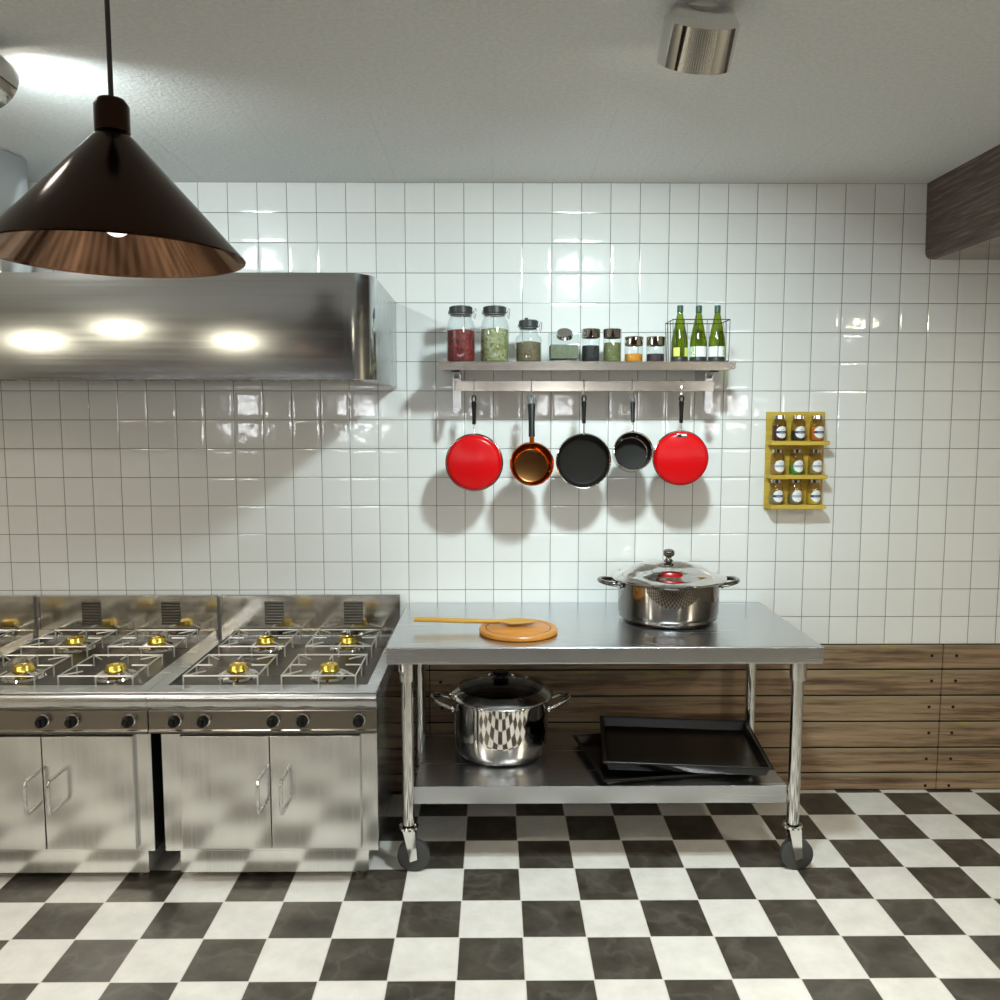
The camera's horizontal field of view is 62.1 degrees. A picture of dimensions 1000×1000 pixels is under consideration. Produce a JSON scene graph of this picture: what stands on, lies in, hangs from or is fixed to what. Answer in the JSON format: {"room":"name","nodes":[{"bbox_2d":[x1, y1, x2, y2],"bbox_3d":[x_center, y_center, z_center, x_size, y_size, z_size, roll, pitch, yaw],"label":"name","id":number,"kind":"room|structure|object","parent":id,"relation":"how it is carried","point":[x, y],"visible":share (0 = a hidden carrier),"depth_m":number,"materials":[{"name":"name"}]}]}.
{"room":"commercial kitchen","nodes":[
{"label":"commercial kitchen","id":0,"kind":"room"},
{"bbox_2d":[0,182,999,643],"bbox_3d":[-0.680,-0.015,3.836,8.100,2.786,0.100,0,6,0],"label":"wall","id":1,"kind":"structure","parent":0,"point":[832,298],"depth_m":3.76,"materials":[{"name":"tile"}]},
{"bbox_2d":[37,594,219,635],"bbox_3d":[-1.701,0.559,3.804,0.817,0.249,0.034,0,6,0],"label":"backsplash","id":2,"kind":"structure","parent":1,"relation":"attached to","point":[125,613],"depth_m":3.80,"materials":[{"name":"metal"}]},
{"bbox_2d":[0,272,396,386],"bbox_3d":[-1.843,-0.658,3.336,2.766,0.375,0.749,0,6,0],"label":"range hood","id":3,"kind":"object","parent":1,"relation":"attached to","point":[55,326],"visible":1,"depth_m":2.97,"materials":[{"name":"metal"}]},
{"bbox_2d":[0,149,31,271],"bbox_3d":[-2.067,-1.102,3.307,0.420,0.513,0.420,0,6,0],"label":"duct","id":4,"kind":"object","parent":3,"relation":"attached to","point":[13,168],"visible":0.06,"depth_m":3.24,"materials":[{"name":"metal"}]},
{"bbox_2d":[221,594,399,634],"bbox_3d":[-0.867,0.558,3.811,0.817,0.249,0.034,0,6,0],"label":"backsplash","id":5,"kind":"structure","parent":1,"relation":"attached to","point":[309,613],"depth_m":3.80,"materials":[{"name":"metal"}]},
{"bbox_2d":[438,361,735,412],"bbox_3d":[0.359,-0.482,3.596,1.237,0.212,0.299,0,6,0],"label":"wall shelf","id":6,"kind":"object","parent":1,"relation":"attached to","point":[704,371],"visible":1,"depth_m":3.54,"materials":[{"name":"metal"}]},
{"bbox_2d":[446,305,475,360],"bbox_3d":[-0.163,-0.696,3.497,0.126,0.231,0.122,0,6,0],"label":"storage jar","id":7,"kind":"object","parent":6,"relation":"on","point":[460,342],"visible":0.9,"depth_m":3.45,"materials":[{"name":"clear glass"}]},
{"bbox_2d":[445,395,502,490],"bbox_3d":[-0.111,-0.240,3.532,0.249,0.413,0.051,0,7,1],"label":"frying pan","id":8,"kind":"object","parent":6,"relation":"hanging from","point":[473,462],"visible":1,"depth_m":3.52,"materials":[{"name":"red metal"}]},
{"bbox_2d":[473,379,474,397],"bbox_3d":[-0.111,-0.473,3.534,0.005,0.084,0.038,0,6,0],"label":"wire hook","id":9,"kind":"object","parent":6,"relation":"hanging from","point":[473,379],"visible":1,"depth_m":3.53,"materials":[{"name":"metal"}]},
{"bbox_2d":[481,305,509,360],"bbox_3d":[-0.020,-0.697,3.498,0.126,0.231,0.122,0,6,0],"label":"storage jar","id":10,"kind":"object","parent":6,"relation":"on","point":[494,341],"visible":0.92,"depth_m":3.45,"materials":[{"name":"clear glass"}]},
{"bbox_2d":[516,318,541,360],"bbox_3d":[0.121,-0.674,3.501,0.113,0.186,0.111,0,6,0],"label":"storage jar","id":11,"kind":"object","parent":6,"relation":"on","point":[525,350],"visible":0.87,"depth_m":3.46,"materials":[{"name":"clear glass"}]},
{"bbox_2d":[547,328,577,360],"bbox_3d":[0.268,-0.650,3.490,0.128,0.139,0.141,0,6,0],"label":"storage jar","id":12,"kind":"object","parent":6,"relation":"on","point":[556,352],"visible":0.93,"depth_m":3.45,"materials":[{"name":"clear glass"}]},
{"bbox_2d":[581,328,599,360],"bbox_3d":[0.383,-0.651,3.506,0.080,0.139,0.080,0,6,0],"label":"canister","id":13,"kind":"object","parent":6,"relation":"on","point":[589,352],"visible":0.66,"depth_m":3.48,"materials":[{"name":"clear glass"}]},
{"bbox_2d":[603,328,621,360],"bbox_3d":[0.474,-0.651,3.506,0.080,0.139,0.080,0,6,0],"label":"canister","id":14,"kind":"object","parent":6,"relation":"on","point":[612,350],"visible":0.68,"depth_m":3.48,"materials":[{"name":"clear glass"}]},
{"bbox_2d":[624,336,643,361],"bbox_3d":[0.565,-0.635,3.509,0.080,0.107,0.080,0,6,0],"label":"canister","id":15,"kind":"object","parent":6,"relation":"on","point":[629,341],"visible":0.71,"depth_m":3.48,"materials":[{"name":"clear glass"}]},
{"bbox_2d":[646,336,664,361],"bbox_3d":[0.657,-0.635,3.509,0.080,0.107,0.080,0,6,0],"label":"canister","id":16,"kind":"object","parent":6,"relation":"on","point":[651,341],"visible":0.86,"depth_m":3.48,"materials":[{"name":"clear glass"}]},
{"bbox_2d":[665,319,729,361],"bbox_3d":[0.836,-0.672,3.529,0.240,0.174,0.160,0,6,0],"label":"wire basket","id":17,"kind":"object","parent":6,"relation":"on","point":[670,323],"visible":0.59,"depth_m":3.46,"materials":[{"name":"silver metal"}]},
{"bbox_2d":[671,305,687,360],"bbox_3d":[0.759,-0.703,3.508,0.070,0.232,0.070,0,6,0],"label":"glass bottle","id":18,"kind":"object","parent":17,"relation":"in","point":[677,343],"visible":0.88,"depth_m":3.49,"materials":[{"name":"green glass"}]},
{"bbox_2d":[689,305,705,359],"bbox_3d":[0.838,-0.703,3.508,0.070,0.232,0.070,0,6,0],"label":"glass bottle","id":19,"kind":"object","parent":17,"relation":"in","point":[700,331],"visible":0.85,"depth_m":3.49,"materials":[{"name":"green glass"}]},
{"bbox_2d":[708,305,724,360],"bbox_3d":[0.917,-0.703,3.509,0.070,0.232,0.070,0,6,0],"label":"glass bottle","id":20,"kind":"object","parent":17,"relation":"in","point":[715,344],"visible":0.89,"depth_m":3.49,"materials":[{"name":"green glass"}]},
{"bbox_3d":[0.357,-0.473,3.537,0.005,0.084,0.038,0,6,0],"label":"wire hook","id":21,"kind":"object","parent":6,"relation":"hanging from","visible":0},
{"bbox_2d":[556,395,610,487],"bbox_3d":[0.357,-0.250,3.560,0.236,0.399,0.046,0,4,0],"label":"frying pan","id":22,"kind":"object","parent":21,"relation":"hanging from","point":[583,460],"visible":1,"depth_m":3.58,"materials":[{"name":"black non-stick coating"},{"name":"polished steel"},{"name":"black plastic"}]},
{"bbox_3d":[0.773,-0.474,3.541,0.005,0.084,0.038,0,6,0],"label":"wire hook","id":23,"kind":"object","parent":6,"relation":"hanging from","visible":0},
{"bbox_2d":[652,395,708,485],"bbox_3d":[0.771,-0.253,3.533,0.237,0.388,0.056,1,7,8],"label":"frying pan","id":24,"kind":"object","parent":23,"relation":"hanging from","point":[680,457],"visible":0.99,"depth_m":3.52,"materials":[{"name":"red metal"}]},
{"bbox_3d":[0.133,-0.473,3.536,0.005,0.084,0.038,0,6,0],"label":"wire hook","id":25,"kind":"object","parent":6,"relation":"hanging from","visible":0},
{"bbox_2d":[510,393,553,485],"bbox_3d":[0.132,-0.257,3.515,0.186,0.388,0.096,-1,6,-5],"label":"saucepan","id":26,"kind":"object","parent":25,"relation":"hanging from","point":[531,462],"visible":1,"depth_m":3.55,"materials":[{"name":"brown metal"}]},
{"bbox_3d":[0.564,-0.474,3.539,0.005,0.084,0.038,0,6,0],"label":"wire hook","id":27,"kind":"object","parent":6,"relation":"hanging from","visible":0},
{"bbox_2d":[612,395,652,471],"bbox_3d":[0.565,-0.282,3.540,0.168,0.332,0.115,0,6,3],"label":"saucepan","id":28,"kind":"object","parent":27,"relation":"hanging from","point":[632,451],"visible":1,"depth_m":3.58,"materials":[{"name":"black metal"}]},
{"bbox_2d":[394,644,999,790],"bbox_3d":[-0.679,1.025,3.882,8.100,0.706,0.009,0,6,0],"label":"wainscoting","id":29,"kind":"structure","parent":1,"relation":"attached to","point":[876,716],"depth_m":3.89,"materials":[{"name":"brown wood"}]},
{"bbox_2d":[763,412,829,508],"bbox_3d":[1.339,-0.175,3.743,0.264,0.443,0.084,0,6,0],"label":"spice rack","id":30,"kind":"object","parent":1,"relation":"attached to","point":[808,458],"visible":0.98,"depth_m":3.77,"materials":[{"name":"yellow wood"}]},
{"bbox_2d":[769,479,782,503],"bbox_3d":[1.248,-0.038,3.752,0.060,0.114,0.061,0,6,0],"label":"spice jar","id":31,"kind":"object","parent":30,"relation":"on","point":[777,497],"visible":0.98,"depth_m":3.73,"materials":[{"name":"clear glass"}]},
{"bbox_2d":[770,449,784,474],"bbox_3d":[1.250,-0.173,3.739,0.060,0.114,0.061,0,6,0],"label":"spice jar","id":32,"kind":"object","parent":30,"relation":"on","point":[777,468],"visible":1,"depth_m":3.72,"materials":[{"name":"clear glass"}]},
{"bbox_2d":[772,415,785,440],"bbox_3d":[1.252,-0.324,3.724,0.060,0.114,0.061,0,6,0],"label":"spice jar","id":33,"kind":"object","parent":30,"relation":"on","point":[779,431],"visible":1,"depth_m":3.70,"materials":[{"name":"clear glass"}]},
{"bbox_2d":[787,479,801,503],"bbox_3d":[1.333,-0.039,3.753,0.060,0.114,0.061,0,6,0],"label":"spice jar","id":34,"kind":"object","parent":30,"relation":"on","point":[795,498],"visible":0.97,"depth_m":3.73,"materials":[{"name":"clear glass"}]},
{"bbox_2d":[765,503,825,508],"bbox_3d":[1.336,0.029,3.757,0.251,0.018,0.074,0,6,0],"label":"shelf","id":35,"kind":"object","parent":30,"relation":"attached to","point":[767,505],"depth_m":3.72,"materials":[{"name":"yellow wood"}]},
{"bbox_2d":[789,449,802,474],"bbox_3d":[1.335,-0.173,3.740,0.060,0.114,0.061,0,6,0],"label":"spice jar","id":36,"kind":"object","parent":30,"relation":"on","point":[796,468],"visible":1,"depth_m":3.72,"materials":[{"name":"clear glass"}]},
{"bbox_2d":[766,474,827,478],"bbox_3d":[1.337,-0.106,3.744,0.253,0.018,0.074,0,6,0],"label":"shelf","id":37,"kind":"object","parent":30,"relation":"attached to","point":[768,476],"depth_m":3.71,"materials":[{"name":"yellow wood"}]},
{"bbox_2d":[791,415,804,440],"bbox_3d":[1.337,-0.324,3.725,0.060,0.114,0.061,0,6,0],"label":"spice jar","id":38,"kind":"object","parent":30,"relation":"on","point":[798,434],"visible":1,"depth_m":3.70,"materials":[{"name":"clear glass"}]},
{"bbox_2d":[767,441,829,444],"bbox_3d":[1.339,-0.257,3.729,0.257,0.018,0.074,0,6,0],"label":"shelf","id":39,"kind":"object","parent":30,"relation":"attached to","point":[768,442],"depth_m":3.69,"materials":[{"name":"yellow wood"}]},
{"bbox_2d":[806,479,820,503],"bbox_3d":[1.417,-0.039,3.753,0.060,0.114,0.061,0,6,0],"label":"spice jar","id":40,"kind":"object","parent":30,"relation":"on","point":[814,497],"visible":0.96,"depth_m":3.73,"materials":[{"name":"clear glass"}]},
{"bbox_2d":[808,449,821,474],"bbox_3d":[1.420,-0.173,3.740,0.060,0.114,0.061,0,6,0],"label":"spice jar","id":41,"kind":"object","parent":30,"relation":"on","point":[815,469],"visible":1,"depth_m":3.72,"materials":[{"name":"clear glass"}]},
{"bbox_2d":[809,415,823,440],"bbox_3d":[1.422,-0.324,3.726,0.060,0.114,0.061,0,6,0],"label":"spice jar","id":42,"kind":"object","parent":30,"relation":"on","point":[816,433],"visible":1,"depth_m":3.70,"materials":[{"name":"clear glass"}]},
{"bbox_2d":[0,789,999,999],"bbox_3d":[-0.654,1.726,0.639,8.300,0.060,6.800,0,6,0],"label":"floor","id":43,"kind":"structure","parent":0,"point":[898,895],"depth_m":2.94,"materials":[{"name":"tile"}]},
{"bbox_2d":[0,595,37,651],"bbox_3d":[-2.536,0.949,3.404,0.833,0.949,0.893,0,6,0],"label":"gas range","id":44,"kind":"object","parent":43,"relation":"on","point":[18,613],"visible":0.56,"depth_m":3.79,"materials":[{"name":"metal"}]},
{"bbox_2d":[0,635,35,651],"bbox_3d":[-2.536,0.692,3.408,0.833,0.070,0.816,0,6,0],"label":"cooktop","id":45,"kind":"object","parent":44,"relation":"in","point":[6,641],"depth_m":3.75,"materials":[{"name":"metal"}]},
{"bbox_2d":[0,594,219,875],"bbox_3d":[-1.702,0.949,3.411,0.833,0.949,0.893,0,6,0],"label":"gas range","id":46,"kind":"object","parent":43,"relation":"on","point":[81,771],"visible":0.96,"depth_m":3.08,"materials":[{"name":"metal"}]},
{"bbox_2d":[0,634,219,693],"bbox_3d":[-1.702,0.692,3.414,0.833,0.070,0.816,0,6,0],"label":"cooktop","id":47,"kind":"object","parent":46,"relation":"in","point":[47,682],"depth_m":3.42,"materials":[{"name":"metal"}]},
{"bbox_2d":[146,594,400,875],"bbox_3d":[-0.868,0.948,3.417,0.833,0.949,0.893,0,6,0],"label":"gas range","id":48,"kind":"object","parent":43,"relation":"on","point":[281,735],"visible":0.98,"depth_m":3.08,"materials":[{"name":"metal"}]},
{"bbox_2d":[147,634,394,706],"bbox_3d":[-0.868,0.691,3.421,0.833,0.070,0.816,0,6,0],"label":"cooktop","id":49,"kind":"object","parent":48,"relation":"in","point":[369,686],"depth_m":3.21,"materials":[{"name":"metal"}]},
{"bbox_2d":[386,602,823,871],"bbox_3d":[0.395,0.961,3.501,1.644,0.908,0.765,0,6,0],"label":"work table","id":50,"kind":"object","parent":43,"relation":"on","point":[750,634],"visible":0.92,"depth_m":3.22,"materials":[{"name":"metal"}]},
{"bbox_2d":[430,669,570,766],"bbox_3d":[0.003,0.899,3.543,0.480,0.351,0.448,-5,8,-42],"label":"stockpot","id":51,"kind":"object","parent":50,"relation":"on","point":[500,716],"visible":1,"depth_m":3.39,"materials":[{"name":"metal"}]},
{"bbox_2d":[479,618,557,641],"bbox_3d":[0.073,0.514,3.295,0.312,0.020,0.312,0,6,0],"label":"cutting board","id":52,"kind":"object","parent":50,"relation":"on","point":[538,630],"visible":0.77,"depth_m":3.23,"materials":[{"name":"orange wood"}]},
{"bbox_2d":[414,617,536,624],"bbox_3d":[-0.098,0.484,3.331,0.495,0.028,0.092,0,6,0],"label":"wooden spoon","id":53,"kind":"object","parent":52,"relation":"on","point":[510,621],"visible":1,"depth_m":3.33,"materials":[{"name":"brown wood"}]},
{"bbox_2d":[496,618,536,624],"bbox_3d":[0.067,0.490,3.333,0.165,0.015,0.092,0,6,0],"label":"bowl","id":54,"kind":"object","parent":53,"relation":"on","point":[510,621],"depth_m":3.34,"materials":[{"name":"brown wood"}]},
{"bbox_2d":[572,733,738,784],"bbox_3d":[0.674,1.066,3.475,0.640,0.032,0.477,-1,6,-10],"label":"baking tray","id":55,"kind":"object","parent":50,"relation":"on","point":[590,744],"visible":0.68,"depth_m":3.32,"materials":[{"name":"black metal"}]},
{"bbox_2d":[599,715,773,775],"bbox_3d":[0.754,1.025,3.483,0.655,0.042,0.520,1,6,5],"label":"baking tray","id":56,"kind":"object","parent":55,"relation":"on","point":[661,744],"visible":1,"depth_m":3.49,"materials":[{"name":"black metal"}]},
{"bbox_2d":[597,549,739,629],"bbox_3d":[0.708,0.354,3.496,0.480,0.300,0.480,5,8,44],"label":"stockpot","id":57,"kind":"object","parent":50,"relation":"on","point":[668,593],"visible":1,"depth_m":3.34,"materials":[{"name":"metal"}]},
{"bbox_2d":[0,0,999,183],"bbox_3d":[-0.654,-1.107,0.364,8.300,0.060,6.800,0,6,0],"label":"ceiling","id":58,"kind":"structure","parent":0,"point":[435,91],"depth_m":2.64,"materials":[{"name":"white paint"}]},
{"bbox_2d":[0,55,18,107],"bbox_3d":[-1.412,-1.165,2.243,0.148,0.187,0.161,1,6,13],"label":"spotlight","id":59,"kind":"object","parent":58,"relation":"attached to","point":[9,76],"visible":1,"depth_m":2.26,"materials":[{"name":"metal"}]},
{"bbox_2d":[0,0,245,277],"bbox_3d":[-0.786,-0.849,1.674,0.503,0.705,0.503,0,6,0],"label":"pendant lamp","id":60,"kind":"object","parent":58,"relation":"hanging from","point":[107,208],"visible":1,"depth_m":1.63,"materials":[{"name":"brown metal"}]},
{"bbox_2d":[657,0,739,74],"bbox_3d":[0.506,-1.177,2.125,0.196,0.206,0.214,0,6,0],"label":"spotlight","id":61,"kind":"object","parent":58,"relation":"attached to","point":[698,37],"visible":0.99,"depth_m":2.06,"materials":[{"name":"metal"}]},
{"bbox_2d":[925,144,999,259],"bbox_3d":[2.241,-1.090,2.196,0.682,0.330,2.999,0,6,0],"label":"ceiling beam","id":62,"kind":"structure","parent":58,"relation":"attached to","point":[963,208],"depth_m":3.41,"materials":[{"name":"brown wood"}]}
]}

